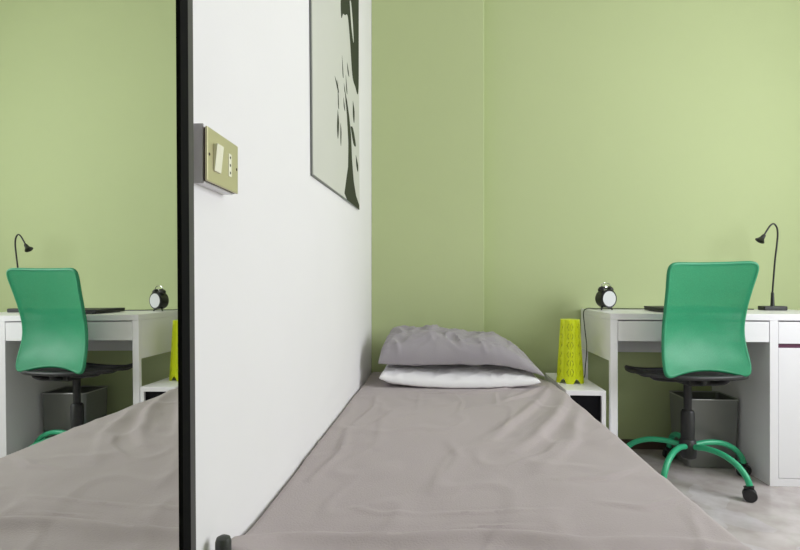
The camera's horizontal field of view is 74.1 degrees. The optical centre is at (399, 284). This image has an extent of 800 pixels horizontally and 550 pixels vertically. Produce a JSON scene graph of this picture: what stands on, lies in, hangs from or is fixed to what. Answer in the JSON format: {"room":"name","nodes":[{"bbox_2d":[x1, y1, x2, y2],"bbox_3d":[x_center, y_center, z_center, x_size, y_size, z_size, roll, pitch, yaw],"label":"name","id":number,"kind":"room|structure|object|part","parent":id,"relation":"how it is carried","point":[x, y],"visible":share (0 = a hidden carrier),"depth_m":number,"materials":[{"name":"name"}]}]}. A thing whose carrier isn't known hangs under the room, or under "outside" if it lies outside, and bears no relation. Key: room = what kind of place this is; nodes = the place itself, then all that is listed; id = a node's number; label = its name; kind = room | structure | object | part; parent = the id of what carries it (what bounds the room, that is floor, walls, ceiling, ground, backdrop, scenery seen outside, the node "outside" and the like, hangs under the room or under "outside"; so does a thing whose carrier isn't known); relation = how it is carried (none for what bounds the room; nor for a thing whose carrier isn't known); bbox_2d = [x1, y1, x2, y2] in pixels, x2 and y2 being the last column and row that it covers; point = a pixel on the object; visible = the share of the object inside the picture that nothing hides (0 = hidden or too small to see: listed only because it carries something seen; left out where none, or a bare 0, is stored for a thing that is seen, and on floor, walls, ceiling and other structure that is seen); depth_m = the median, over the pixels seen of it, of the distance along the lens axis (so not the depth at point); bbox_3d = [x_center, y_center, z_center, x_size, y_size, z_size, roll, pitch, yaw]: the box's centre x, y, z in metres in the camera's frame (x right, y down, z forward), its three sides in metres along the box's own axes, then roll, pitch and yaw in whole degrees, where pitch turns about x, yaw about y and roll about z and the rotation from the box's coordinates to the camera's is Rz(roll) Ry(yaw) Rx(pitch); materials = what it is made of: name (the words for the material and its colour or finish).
{"room":"bedroom","nodes":[
{"label":"bedroom","id":0,"kind":"room"},
{"bbox_2d":[193,0,371,549],"bbox_3d":[-0.384,-0.523,0.495,0.100,2.800,5.130,0,0,4],"label":"wall","id":1,"kind":"structure","parent":0,"point":[283,263],"depth_m":1.15,"materials":[{"name":"white paint"}]},
{"bbox_2d":[194,123,237,194],"bbox_3d":[-0.290,-0.197,0.845,0.034,0.089,0.120,0,0,4],"label":"light switch","id":2,"kind":"object","parent":1,"relation":"attached to","point":[215,156],"visible":0.91,"depth_m":0.81,"materials":[{"name":"gold plastic"}]},
{"bbox_2d":[228,153,231,176],"bbox_3d":[-0.279,-0.196,0.868,0.001,0.037,0.012,0,0,4],"label":"socket","id":3,"kind":"object","parent":2,"relation":"attached to","point":[229,154],"depth_m":0.87,"materials":[{"name":"white plastic"}]},
{"bbox_2d":[309,0,359,209],"bbox_3d":[-0.219,-0.900,1.936,0.009,1.151,0.880,0,2,4],"label":"wall picture","id":4,"kind":"object","parent":1,"relation":"attached to","point":[334,24],"visible":1,"depth_m":1.84,"materials":[{"name":"white paper"}]},
{"bbox_2d":[372,0,483,371],"bbox_3d":[0.150,-0.523,2.887,0.604,2.800,0.080,0,0,4],"label":"wall pier","id":5,"kind":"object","parent":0,"point":[428,55],"visible":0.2,"depth_m":2.85,"materials":[{"name":"green paint"}]},
{"bbox_2d":[484,0,799,438],"bbox_3d":[1.336,-0.523,2.888,2.970,2.800,0.100,0,0,4],"label":"wall","id":6,"kind":"structure","parent":0,"point":[625,141],"depth_m":2.85,"materials":[{"name":"green paint"}]},
{"bbox_2d":[620,439,666,449],"bbox_3d":[1.631,0.852,2.809,2.363,0.050,0.012,0,0,4],"label":"baseboard","id":7,"kind":"structure","parent":6,"relation":"attached to","point":[646,445],"depth_m":2.83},
{"bbox_2d":[632,449,799,549],"bbox_3d":[1.147,0.927,0.380,3.170,0.100,5.130,0,0,4],"label":"floor","id":8,"kind":"structure","parent":0,"point":[772,522],"depth_m":2.13,"materials":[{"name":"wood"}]},
{"bbox_2d":[0,0,195,549],"bbox_3d":[-0.319,-0.043,0.427,0.034,1.840,0.598,0,0,4],"label":"mirror","id":9,"kind":"object","parent":8,"relation":"on","point":[97,289],"visible":1,"depth_m":0.53,"materials":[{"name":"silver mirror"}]},
{"bbox_3d":[-0.298,-0.043,0.709,0.034,1.840,0.032,0,0,4],"label":"frame","id":10,"kind":"part","parent":9,"relation":"part of","materials":[{"name":"black metal"}]},
{"bbox_2d":[215,534,231,549],"bbox_3d":[0.228,0.637,1.791,0.896,0.479,1.994,0,0,4],"label":"bed","id":11,"kind":"object","parent":8,"relation":"on","point":[223,542],"visible":0.11,"depth_m":0.83,"materials":[{"name":"metal"}]},
{"bbox_3d":[-0.281,0.644,0.842,0.025,0.466,0.025,0,0,4],"label":"post","id":12,"kind":"part","parent":11,"relation":"part of","materials":[{"name":"metal"}]},
{"bbox_2d":[231,371,751,549],"bbox_3d":[0.243,0.556,1.829,0.942,0.247,1.996,0,0,4],"label":"sheet","id":13,"kind":"object","parent":11,"relation":"on","point":[401,467],"visible":0.88,"depth_m":1.23,"materials":[{"name":"grey fabric"}]},
{"bbox_2d":[379,364,540,387],"bbox_3d":[0.281,0.416,2.591,0.736,0.099,0.444,0,0,4],"label":"pillow","id":14,"kind":"object","parent":13,"relation":"on","point":[458,375],"visible":0.64,"depth_m":2.40,"materials":[{"name":"white fabric"}]},
{"bbox_2d":[378,324,543,375],"bbox_3d":[0.288,0.301,2.592,0.744,0.209,0.428,0,0,4],"label":"pillow","id":15,"kind":"object","parent":14,"relation":"on","point":[427,344],"visible":1,"depth_m":2.41,"materials":[{"name":"grey fabric"}]},
{"bbox_2d":[545,373,605,425],"bbox_3d":[0.831,0.669,2.551,0.170,0.415,0.467,0,0,4],"label":"nightstand","id":16,"kind":"object","parent":8,"relation":"on","point":[588,395],"visible":0.26,"depth_m":2.33,"materials":[{"name":"white wood"}]},
{"bbox_2d":[556,319,583,383],"bbox_3d":[0.812,0.313,2.531,0.132,0.298,0.133,0,0,4],"label":"table lamp","id":17,"kind":"object","parent":16,"relation":"on","point":[570,361],"visible":1,"depth_m":2.49,"materials":[{"name":"plastic"}]},
{"bbox_2d":[581,309,799,486],"bbox_3d":[1.480,0.502,2.569,1.050,0.750,0.497,0,0,4],"label":"desk","id":18,"kind":"object","parent":8,"relation":"on","point":[768,426],"visible":0.71,"depth_m":2.35,"materials":[{"name":"white wood"}]},
{"bbox_3d":[0.990,0.609,2.845,0.032,0.536,0.022,0,0,4],"label":"leg","id":19,"kind":"part","parent":18,"relation":"part of","materials":[{"name":"white wood"}]},
{"bbox_3d":[0.966,0.248,2.618,0.018,0.185,0.473,0,0,4],"label":"panel","id":20,"kind":"part","parent":18,"relation":"part of","materials":[{"name":"white wood"}]},
{"bbox_2d":[595,282,616,309],"bbox_3d":[1.045,0.057,2.695,0.096,0.141,0.058,0,0,-18],"label":"alarm clock","id":21,"kind":"object","parent":18,"relation":"on","point":[605,297],"visible":1,"depth_m":2.67,"materials":[{"name":"black paint"}]},
{"bbox_3d":[0.954,0.516,2.371,0.032,0.722,0.022,0,0,4],"label":"leg","id":22,"kind":"part","parent":18,"relation":"part of","materials":[{"name":"white wood"}]},
{"bbox_3d":[1.321,0.256,2.820,0.658,0.202,0.015,0,0,4],"label":"panel","id":23,"kind":"part","parent":18,"relation":"part of","materials":[{"name":"white wood"}]},
{"bbox_2d":[644,306,663,311],"bbox_3d":[1.384,0.116,2.526,0.340,0.022,0.247,0,0,4],"label":"laptop","id":24,"kind":"object","parent":18,"relation":"on","point":[650,308],"visible":0.22,"depth_m":2.55,"materials":[{"name":"black plastic"}]},
{"bbox_3d":[1.384,0.108,2.526,0.340,0.008,0.247,0,0,4],"label":"lid","id":25,"kind":"part","parent":24,"relation":"part of","materials":[{"name":"black plastic"}]},
{"bbox_2d":[583,308,753,377],"bbox_3d":[1.311,0.292,2.723,0.976,0.346,0.159,0,0,-7],"label":"power cord","id":26,"kind":"object","parent":18,"relation":"on","point":[586,308],"visible":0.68,"depth_m":2.73,"materials":[{"name":"black paint"}]},
{"bbox_3d":[1.292,0.205,2.344,0.640,0.089,0.017,0,0,4],"label":"drawer","id":27,"kind":"part","parent":18,"relation":"part of","materials":[{"name":"white wood"}]},
{"bbox_2d":[755,223,787,310],"bbox_3d":[1.856,-0.092,2.662,0.146,0.438,0.073,0,0,4],"label":"desk lamp","id":28,"kind":"object","parent":18,"relation":"on","point":[761,238],"visible":1,"depth_m":2.66,"materials":[{"name":"black metal"}]},
{"bbox_3d":[1.808,0.208,2.305,0.316,0.095,0.017,0,0,4],"label":"drawer","id":29,"kind":"part","parent":18,"relation":"part of","materials":[{"name":"white wood"}]},
{"bbox_3d":[1.808,0.557,2.305,0.316,0.566,0.017,0,0,4],"label":"door","id":30,"kind":"part","parent":18,"relation":"part of","materials":[{"name":"white wood"}]},
{"bbox_2d":[624,261,758,502],"bbox_3d":[1.319,0.388,2.417,0.576,0.976,0.572,0,0,4],"label":"swivel chair","id":31,"kind":"object","parent":8,"relation":"on","point":[703,342],"visible":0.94,"depth_m":2.24,"materials":[{"name":"green plastic"}]},
{"bbox_3d":[1.164,0.762,2.480,0.257,0.116,0.024,0,0,29],"label":"leg","id":32,"kind":"part","parent":31,"relation":"part of","materials":[{"name":"green metal"}]},
{"bbox_3d":[1.335,0.762,2.559,0.024,0.116,0.257,0,0,11],"label":"leg","id":33,"kind":"part","parent":31,"relation":"part of","materials":[{"name":"green metal"}]},
{"bbox_3d":[1.186,0.762,2.293,0.257,0.116,0.024,0,0,-43],"label":"leg","id":34,"kind":"part","parent":31,"relation":"part of","materials":[{"name":"green metal"}]},
{"bbox_3d":[1.288,0.409,2.410,0.453,0.046,0.411,0,0,-6],"label":"seat","id":35,"kind":"part","parent":31,"relation":"part of","materials":[{"name":"black fabric"}]},
{"bbox_3d":[1.288,0.403,2.410,0.473,0.049,0.431,0,0,-6],"label":"seat frame","id":36,"kind":"part","parent":31,"relation":"part of","materials":[{"name":"black plastic"}]},
{"bbox_3d":[1.292,0.144,2.218,0.401,0.489,0.083,0,0,-6],"label":"frame","id":37,"kind":"part","parent":31,"relation":"part of","materials":[{"name":"green plastic"}]},
{"bbox_3d":[1.291,0.144,2.229,0.385,0.472,0.104,0,0,-6],"label":"backrest","id":38,"kind":"part","parent":31,"relation":"part of","materials":[{"name":"green plastic"}]},
{"bbox_3d":[1.463,0.762,2.420,0.257,0.116,0.024,0,0,-7],"label":"leg","id":39,"kind":"part","parent":31,"relation":"part of","materials":[{"name":"green metal"}]},
{"bbox_3d":[1.370,0.762,2.256,0.024,0.116,0.257,0,0,-25],"label":"leg","id":40,"kind":"part","parent":31,"relation":"part of","materials":[{"name":"green metal"}]},
{"bbox_2d":[669,390,738,467],"bbox_3d":[1.502,0.711,2.629,0.253,0.332,0.209,0,0,4],"label":"waste bin","id":41,"kind":"object","parent":8,"relation":"on","point":[716,412],"visible":0.78,"depth_m":2.53,"materials":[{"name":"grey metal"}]}
]}

